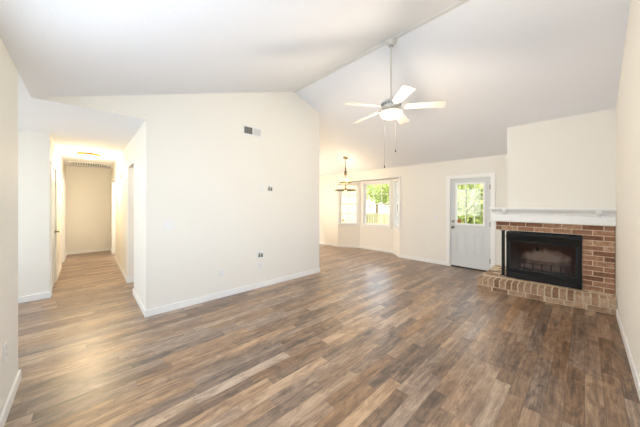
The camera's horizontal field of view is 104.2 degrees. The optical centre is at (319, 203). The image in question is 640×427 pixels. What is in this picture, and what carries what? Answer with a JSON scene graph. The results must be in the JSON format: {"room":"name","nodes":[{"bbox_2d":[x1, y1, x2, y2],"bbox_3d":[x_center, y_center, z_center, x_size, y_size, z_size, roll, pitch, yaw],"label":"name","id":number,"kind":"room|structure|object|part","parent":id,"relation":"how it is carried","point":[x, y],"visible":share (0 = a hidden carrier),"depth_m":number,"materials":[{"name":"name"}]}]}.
{"room":"living room","nodes":[
{"label":"living room","id":0,"kind":"room"},
{"bbox_2d":[0,37,17,414],"bbox_3d":[-1.309,0.188,0.725,0.120,2.504,3.430,0,0,-43],"label":"wall","id":1,"kind":"structure","parent":0,"point":[8,71],"depth_m":1.76,"materials":[{"name":"paint"}]},
{"bbox_2d":[4,341,6,361],"bbox_3d":[-2.122,1.000,1.683,0.009,0.115,0.072,0,0,-43],"label":"wall outlet","id":2,"kind":"object","parent":1,"relation":"attached to","point":[5,344],"visible":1,"depth_m":1.67,"materials":[{"name":"white plastic"}]},
{"bbox_2d":[0,369,20,426],"bbox_3d":[-1.319,1.396,0.736,0.150,0.088,3.430,0,0,-43],"label":"baseboard","id":3,"kind":"structure","parent":1,"relation":"attached to","point":[6,409],"depth_m":1.74,"materials":[{"name":"white paint"}]},
{"bbox_2d":[18,130,37,296],"bbox_3d":[-5.051,0.188,3.018,2.184,2.504,0.120,0,0,-43],"label":"wall","id":4,"kind":"structure","parent":0,"point":[27,140],"depth_m":3.65,"materials":[{"name":"paint"}]},
{"bbox_2d":[18,292,49,302],"bbox_3d":[-4.961,1.396,3.010,2.304,0.088,0.015,0,0,-43],"label":"baseboard","id":5,"kind":"structure","parent":4,"relation":"attached to","point":[34,297],"depth_m":3.68,"materials":[{"name":"white paint"}]},
{"bbox_2d":[38,132,65,293],"bbox_3d":[-5.662,0.188,5.348,0.120,2.504,4.350,0,0,-43],"label":"wall","id":6,"kind":"structure","parent":0,"point":[48,151],"depth_m":3.78,"materials":[{"name":"paint"}]},
{"bbox_2d":[52,168,59,287],"bbox_3d":[-4.520,0.417,4.234,0.106,2.026,0.843,0,0,-43],"label":"door","id":7,"kind":"structure","parent":6,"relation":"in","point":[54,231],"depth_m":4.29,"materials":[{"name":"white paint"}]},
{"bbox_2d":[50,161,63,289],"bbox_3d":[-5.300,0.390,4.974,0.136,2.100,3.110,0,0,-43],"label":"trim","id":8,"kind":"structure","parent":6,"relation":"attached to","point":[52,164],"depth_m":4.54,"materials":[{"name":"white paint"}]},
{"bbox_2d":[50,252,66,297],"bbox_3d":[-5.608,1.396,5.388,0.015,0.088,4.365,0,0,-43],"label":"baseboard","id":9,"kind":"structure","parent":6,"relation":"attached to","point":[60,268],"depth_m":5.04,"materials":[{"name":"white paint"}]},
{"bbox_2d":[66,165,110,251],"bbox_3d":[-6.535,0.188,7.596,6.300,2.504,0.120,0,0,-43],"label":"wall","id":10,"kind":"structure","parent":0,"point":[88,189],"depth_m":7.29,"materials":[{"name":"paint"}]},
{"bbox_2d":[67,248,109,254],"bbox_3d":[-6.757,1.396,7.294,0.956,0.088,0.015,0,0,-43],"label":"baseboard","id":11,"kind":"structure","parent":10,"relation":"attached to","point":[100,249],"depth_m":7.27,"materials":[{"name":"white paint"}]},
{"bbox_2d":[111,123,143,305],"bbox_3d":[-4.306,0.188,5.477,0.120,2.504,6.020,0,0,-43],"label":"wall","id":12,"kind":"structure","parent":0,"point":[129,190],"depth_m":4.52,"materials":[{"name":"paint"}]},
{"bbox_2d":[111,177,115,256],"bbox_3d":[-5.502,0.390,6.735,0.136,2.100,1.270,0,0,-43],"label":"trim","id":13,"kind":"structure","parent":12,"relation":"attached to","point":[113,184],"depth_m":7.12,"materials":[{"name":"white paint"}]},
{"bbox_2d":[110,248,145,316],"bbox_3d":[-4.271,1.396,5.429,0.135,0.088,6.140,0,0,-43],"label":"baseboard","id":14,"kind":"structure","parent":12,"relation":"attached to","point":[128,280],"depth_m":4.49,"materials":[{"name":"white paint"}]},
{"bbox_2d":[32,92,318,309],"bbox_3d":[-1.498,-0.359,3.905,3.966,3.598,0.120,0,0,-43],"label":"wall","id":15,"kind":"structure","parent":0,"point":[203,175],"depth_m":3.81,"materials":[{"name":"paint"}]},
{"bbox_2d":[164,221,173,229],"bbox_3d":[-2.013,0.295,3.327,0.118,0.115,0.016,0,0,-43],"label":"light switch","id":16,"kind":"object","parent":15,"relation":"attached to","point":[168,225],"visible":1,"depth_m":3.32,"materials":[{"name":"white plastic"}]},
{"bbox_2d":[219,269,223,276],"bbox_3d":[-1.502,1.070,3.812,0.072,0.115,0.009,0,0,-43],"label":"wall outlet","id":17,"kind":"object","parent":15,"relation":"attached to","point":[221,272],"visible":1,"depth_m":3.81,"materials":[{"name":"white plastic"}]},
{"bbox_2d":[145,268,319,316],"bbox_3d":[-1.145,1.396,4.228,3.040,0.088,0.135,0,0,-43],"label":"baseboard","id":18,"kind":"structure","parent":15,"relation":"attached to","point":[178,305],"depth_m":3.80,"materials":[{"name":"white paint"}]},
{"bbox_2d":[243,124,261,137],"bbox_3d":[-1.126,-1.205,4.164,0.350,0.164,0.013,0,0,-43],"label":"air vent","id":19,"kind":"object","parent":15,"relation":"in","point":[247,130],"visible":1,"depth_m":4.16,"materials":[{"name":"white plastic"}]},
{"bbox_2d":[244,126,251,133],"bbox_3d":[-1.182,-1.205,4.110,0.145,0.110,0.004,0,0,-43],"label":"grille","id":20,"kind":"object","parent":19,"relation":"attached to","point":[247,129],"depth_m":4.10,"materials":[{"name":"grey metal"}]},
{"bbox_2d":[253,128,260,135],"bbox_3d":[-1.065,-1.205,4.218,0.138,0.110,0.006,0,0,-43],"label":"grille","id":21,"kind":"object","parent":19,"relation":"attached to","point":[256,131],"depth_m":4.22,"materials":[{"name":"grey plastic"}]},
{"bbox_2d":[257,251,263,258],"bbox_3d":[-1.014,0.878,4.266,0.118,0.125,0.018,0,0,-43],"label":"cable jack","id":22,"kind":"object","parent":15,"relation":"attached to","point":[260,254],"visible":1,"depth_m":4.27,"materials":[{"name":"white plastic"}]},
{"bbox_2d":[267,185,272,191],"bbox_3d":[-0.877,-0.265,4.395,0.118,0.125,0.018,0,0,-43],"label":"cable jack","id":23,"kind":"object","parent":15,"relation":"attached to","point":[269,187],"visible":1,"depth_m":4.39,"materials":[{"name":"white plastic"}]},
{"bbox_2d":[0,0,630,175],"bbox_3d":[-2.130,-1.587,4.683,9.120,1.302,10.560,0,0,-43],"label":"ceiling","id":24,"kind":"structure","parent":0,"point":[496,66],"depth_m":2.90,"materials":[{"name":"white paint"}]},
{"bbox_2d":[68,161,109,167],"bbox_3d":[-6.276,-1.057,6.796,0.800,0.014,0.680,0,0,-43],"label":"ceiling vent","id":25,"kind":"object","parent":24,"relation":"in","point":[70,162],"visible":1,"depth_m":6.74,"materials":[{"name":"white plastic"}]},
{"bbox_2d":[77,152,100,159],"bbox_3d":[-4.961,-1.004,5.356,0.390,0.117,0.390,0,0,-43],"label":"ceiling light","id":26,"kind":"object","parent":24,"relation":"attached to","point":[91,156],"visible":1,"depth_m":5.25,"materials":[{"name":"white glass"}]},
{"bbox_3d":[-4.961,-0.987,5.356,0.332,0.082,0.332,0,0,-43],"label":"lamp shade","id":27,"kind":"part","parent":26,"relation":"part of","materials":[{"name":"beige glass"}]},
{"bbox_2d":[335,156,355,193],"bbox_3d":[0.711,-0.787,6.947,0.594,1.023,0.594,0,0,-43],"label":"chandelier","id":28,"kind":"object","parent":24,"relation":"hanging from","point":[345,180],"visible":1,"depth_m":6.84,"materials":[{"name":"brown metal"}]},
{"bbox_2d":[345,38,445,167],"bbox_3d":[0.916,-1.294,3.277,1.243,1.655,1.226,0,0,-43],"label":"ceiling fan","id":29,"kind":"object","parent":24,"relation":"hanging from","point":[391,105],"visible":1,"depth_m":3.16,"materials":[{"name":"white metal"}]},
{"bbox_3d":[0.530,-1.230,3.108,0.457,0.056,0.142,0,0,-20],"label":"blade","id":30,"kind":"part","parent":29,"relation":"part of","materials":[{"name":"white wood"}]},
{"bbox_3d":[0.674,-1.230,3.578,0.142,0.056,0.457,0,0,-38],"label":"blade","id":31,"kind":"part","parent":29,"relation":"part of","materials":[{"name":"white wood"}]},
{"bbox_3d":[0.854,-0.845,3.297,0.002,0.690,0.002,0,0,-43],"label":"pull chain","id":32,"kind":"part","parent":29,"relation":"part of","materials":[{"name":"grey metal"}]},
{"bbox_3d":[0.926,-1.143,3.244,0.284,0.078,0.284,0,0,-43],"label":"lamp shade","id":33,"kind":"part","parent":29,"relation":"part of","materials":[{"name":"beige glass"}]},
{"bbox_3d":[0.992,-0.948,3.273,0.002,0.485,0.002,0,0,-43],"label":"pull chain","id":34,"kind":"part","parent":29,"relation":"part of","materials":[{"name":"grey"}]},
{"bbox_3d":[1.165,-1.230,3.587,0.142,0.056,0.457,0,0,34],"label":"blade","id":35,"kind":"part","parent":29,"relation":"part of","materials":[{"name":"white wood"}]},
{"bbox_3d":[0.933,-1.230,2.826,0.142,0.056,0.457,0,0,-2],"label":"blade","id":36,"kind":"part","parent":29,"relation":"part of","materials":[{"name":"white wood"}]},
{"bbox_3d":[1.326,-1.230,3.122,0.457,0.056,0.142,0,0,16],"label":"blade","id":37,"kind":"part","parent":29,"relation":"part of","materials":[{"name":"white wood"}]},
{"bbox_2d":[4,244,639,426],"bbox_3d":[-2.026,1.490,4.850,9.500,0.100,10.660,0,0,-43],"label":"floor","id":38,"kind":"structure","parent":0,"point":[372,338],"depth_m":2.37,"materials":[{"name":"laminate"}]},
{"bbox_2d":[477,265,616,314],"bbox_3d":[3.643,1.345,4.089,1.284,0.191,1.532,0,0,-43],"label":"brick hearth","id":39,"kind":"object","parent":38,"relation":"on","point":[491,280],"visible":0.88,"depth_m":3.67,"materials":[{"name":"brown brick"}]},
{"bbox_2d":[500,230,505,275],"bbox_3d":[3.175,0.849,4.316,0.060,0.778,0.080,0,0,-43],"label":"steel post","id":40,"kind":"object","parent":39,"relation":"on","point":[503,231],"visible":0.89,"depth_m":4.29,"materials":[{"name":"black metal"}]},
{"bbox_2d":[338,182,359,244],"bbox_3d":[0.959,0.370,8.225,0.739,2.140,0.120,0,0,17],"label":"wall","id":41,"kind":"structure","parent":0,"point":[348,235],"depth_m":8.15,"materials":[{"name":"paint"}]},
{"bbox_2d":[337,182,359,225],"bbox_3d":[0.944,0.025,8.208,0.740,1.430,0.160,0,0,17],"label":"window","id":42,"kind":"structure","parent":41,"relation":"in","point":[340,223],"depth_m":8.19,"materials":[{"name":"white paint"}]},
{"bbox_3d":[0.944,0.699,8.208,0.740,0.082,0.160,0,0,17],"label":"sill","id":43,"kind":"part","parent":42,"relation":"part of","materials":[{"name":"white paint"}]},
{"bbox_3d":[0.950,0.328,8.226,0.560,0.660,0.028,0,0,17],"label":"sash","id":44,"kind":"part","parent":42,"relation":"part of","materials":[{"name":"clear glass"}]},
{"bbox_3d":[0.958,-0.289,8.255,0.560,0.652,0.028,0,0,17],"label":"sash","id":45,"kind":"part","parent":42,"relation":"part of","materials":[{"name":"clear glass"}]},
{"bbox_2d":[360,179,392,249],"bbox_3d":[1.748,0.370,7.669,0.120,2.140,1.190,0,0,-43],"label":"wall","id":46,"kind":"structure","parent":0,"point":[382,238],"depth_m":7.58,"materials":[{"name":"paint"}]},
{"bbox_2d":[361,180,391,228],"bbox_3d":[1.743,0.025,7.644,0.160,1.430,1.080,0,0,-43],"label":"window","id":47,"kind":"structure","parent":46,"relation":"in","point":[364,184],"depth_m":7.72,"materials":[{"name":"white paint"}]},
{"bbox_3d":[1.743,0.699,7.644,0.160,0.082,1.080,0,0,-43],"label":"sill","id":48,"kind":"part","parent":47,"relation":"part of","materials":[{"name":"white paint"}]},
{"bbox_3d":[1.779,-0.289,7.678,0.028,0.652,0.900,0,0,-43],"label":"sash","id":49,"kind":"part","parent":47,"relation":"part of","materials":[{"name":"clear glass"}]},
{"bbox_3d":[1.757,0.328,7.657,0.028,0.660,0.900,0,0,-43],"label":"sash","id":50,"kind":"part","parent":47,"relation":"part of","materials":[{"name":"clear glass"}]},
{"bbox_2d":[293,0,469,92],"bbox_3d":[0.904,-2.133,3.267,0.056,0.030,4.098,0,0,-43],"label":"trim","id":51,"kind":"structure","parent":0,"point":[461,2],"depth_m":3.18,"materials":[{"name":"white"}]},
{"bbox_2d":[393,229,399,253],"bbox_3d":[2.178,0.370,6.920,0.120,2.140,0.552,0,0,-1],"label":"wall","id":52,"kind":"structure","parent":0,"point":[396,234],"depth_m":6.90,"materials":[{"name":"paint"}]},
{"bbox_2d":[392,178,399,230],"bbox_3d":[2.158,0.025,6.916,0.160,1.430,0.560,0,0,-1],"label":"window","id":53,"kind":"structure","parent":52,"relation":"in","point":[395,226],"depth_m":7.11,"materials":[{"name":"white paint"}]},
{"bbox_2d":[319,154,507,265],"bbox_3d":[2.201,0.222,6.647,0.120,2.436,7.240,0,0,-43],"label":"wall","id":54,"kind":"structure","parent":0,"point":[423,186],"depth_m":6.17,"materials":[{"name":"paint"}]},
{"bbox_2d":[339,176,400,229],"bbox_3d":[1.385,-0.013,7.417,0.014,1.425,2.200,0,0,-43],"label":"trim","id":55,"kind":"structure","parent":54,"relation":"attached to","point":[395,176],"depth_m":6.63,"materials":[{"name":"white paint"}]},
{"bbox_2d":[352,177,398,181],"bbox_3d":[1.575,-0.728,7.664,0.599,0.065,2.400,0,0,-43],"label":"soffit","id":56,"kind":"structure","parent":54,"relation":"attached to","point":[397,177],"depth_m":7.41,"materials":[{"name":"white paint"}]},
{"bbox_2d":[319,241,445,264],"bbox_3d":[1.433,1.396,7.634,0.385,0.088,4.750,0,0,-43],"label":"baseboard","id":57,"kind":"structure","parent":54,"relation":"attached to","point":[320,242],"depth_m":7.24,"materials":[{"name":"white paint"}]},
{"bbox_2d":[446,173,494,271],"bbox_3d":[3.290,0.405,5.464,0.158,2.070,0.945,0,0,-43],"label":"door","id":58,"kind":"structure","parent":54,"relation":"in","point":[468,246],"depth_m":5.43,"materials":[{"name":"white paint"}]},
{"bbox_3d":[3.275,0.013,5.453,0.017,0.939,0.584,0,0,-43],"label":"glass frame","id":59,"kind":"part","parent":58,"relation":"part of","materials":[{"name":"clear glass"}]},
{"bbox_2d":[507,108,615,235],"bbox_3d":[3.915,0.064,4.109,0.865,2.752,1.195,0,0,-43],"label":"wall","id":60,"kind":"structure","parent":0,"point":[565,162],"depth_m":3.75,"materials":[{"name":"paint"}]},
{"bbox_2d":[506,231,581,289],"bbox_3d":[3.670,0.860,4.107,0.615,0.768,0.892,0,0,-43],"label":"fireplace insert","id":61,"kind":"object","parent":60,"relation":"in","point":[565,250],"depth_m":4.08,"materials":[{"name":"black paint"}]},
{"bbox_3d":[3.647,1.063,4.085,0.199,0.175,0.520,0,0,-43],"label":"fire grate","id":62,"kind":"part","parent":61,"relation":"part of","materials":[{"name":"black metal"}]},
{"bbox_2d":[521,263,564,272],"bbox_3d":[3.614,1.050,4.056,0.528,0.084,0.083,0,0,45],"label":"log","id":63,"kind":"object","parent":61,"relation":"on","point":[554,269],"visible":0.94,"depth_m":4.02,"materials":[{"name":"wood"}]},
{"bbox_2d":[526,260,555,265],"bbox_3d":[3.632,0.982,4.102,0.367,0.071,0.073,0,0,34],"label":"log","id":64,"kind":"object","parent":63,"relation":"on","point":[543,263],"visible":0.93,"depth_m":4.08,"materials":[{"name":"wood"}]},
{"bbox_3d":[3.481,0.864,3.929,0.014,0.485,0.802,0,0,-43],"label":"door frame","id":65,"kind":"part","parent":61,"relation":"part of","materials":[{"name":"black metal"}]},
{"bbox_2d":[489,207,616,225],"bbox_3d":[3.481,0.186,3.859,0.190,0.237,1.424,0,0,-43],"label":"mantel shelf","id":66,"kind":"object","parent":60,"relation":"attached to","point":[580,216],"visible":1,"depth_m":3.73,"materials":[{"name":"white paint"}]},
{"bbox_3d":[3.464,0.125,3.826,0.070,0.060,1.399,0,0,-43],"label":"crown moulding","id":67,"kind":"part","parent":66,"relation":"part of","materials":[{"name":"white paint"}]},
{"bbox_3d":[3.492,0.172,3.841,0.026,0.026,1.352,0,0,-43],"label":"bead moulding","id":68,"kind":"part","parent":66,"relation":"part of","materials":[{"name":"white paint"}]},
{"bbox_2d":[496,221,614,294],"bbox_3d":[3.580,0.780,3.903,0.096,0.940,1.346,0,0,-43],"label":"brick fireplace surround","id":69,"kind":"object","parent":60,"relation":"attached to","point":[598,242],"visible":0.98,"depth_m":3.53,"materials":[{"name":"brown brick"}]},
{"bbox_2d":[615,0,639,379],"bbox_3d":[2.316,-0.359,1.700,6.736,3.598,0.120,0,0,-43],"label":"wall","id":70,"kind":"structure","parent":0,"point":[627,228],"depth_m":2.35,"materials":[{"name":"paint"}]},
{"bbox_2d":[616,309,639,399],"bbox_3d":[1.848,1.396,1.352,5.336,0.088,0.015,0,0,-43],"label":"baseboard","id":71,"kind":"structure","parent":70,"relation":"attached to","point":[627,348],"depth_m":2.23,"materials":[{"name":"white paint"}]},
{"label":"outside","id":72,"kind":"structure","parent":0,"visible":0},
{"bbox_3d":[13.462,1.840,19.545,33.600,0.200,50.000,0,0,-43],"label":"lawn","id":73,"kind":"structure","parent":72,"visible":0},
{"bbox_2d":[367,185,384,212],"bbox_3d":[4.066,-0.314,18.115,3.221,4.114,3.238,0,0,-43],"label":"leafy tree","id":74,"kind":"object","parent":73,"relation":"on","point":[369,187],"visible":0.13,"depth_m":17.79,"materials":[{"name":"green plant"}]},
{"bbox_2d":[366,212,388,223],"bbox_3d":[3.715,1.090,12.063,0.150,1.300,4.130,0,0,-43],"label":"fence","id":75,"kind":"object","parent":73,"relation":"on","point":[379,218],"visible":0.06,"depth_m":12.73,"materials":[{"name":"beige wood"}]},
{"bbox_2d":[370,184,388,211],"bbox_3d":[4.291,-0.125,13.858,2.804,3.738,2.926,0,0,-43],"label":"leafy tree","id":76,"kind":"object","parent":73,"relation":"on","point":[385,187],"visible":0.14,"depth_m":13.67,"materials":[{"name":"green plant"}]},
{"bbox_2d":[457,184,482,223],"bbox_3d":[5.230,0.118,8.492,3.247,3.254,3.336,0,0,-8],"label":"leafy tree","id":77,"kind":"object","parent":73,"relation":"on","point":[469,187],"visible":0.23,"depth_m":7.69,"materials":[{"name":"green plant"}]}
]}

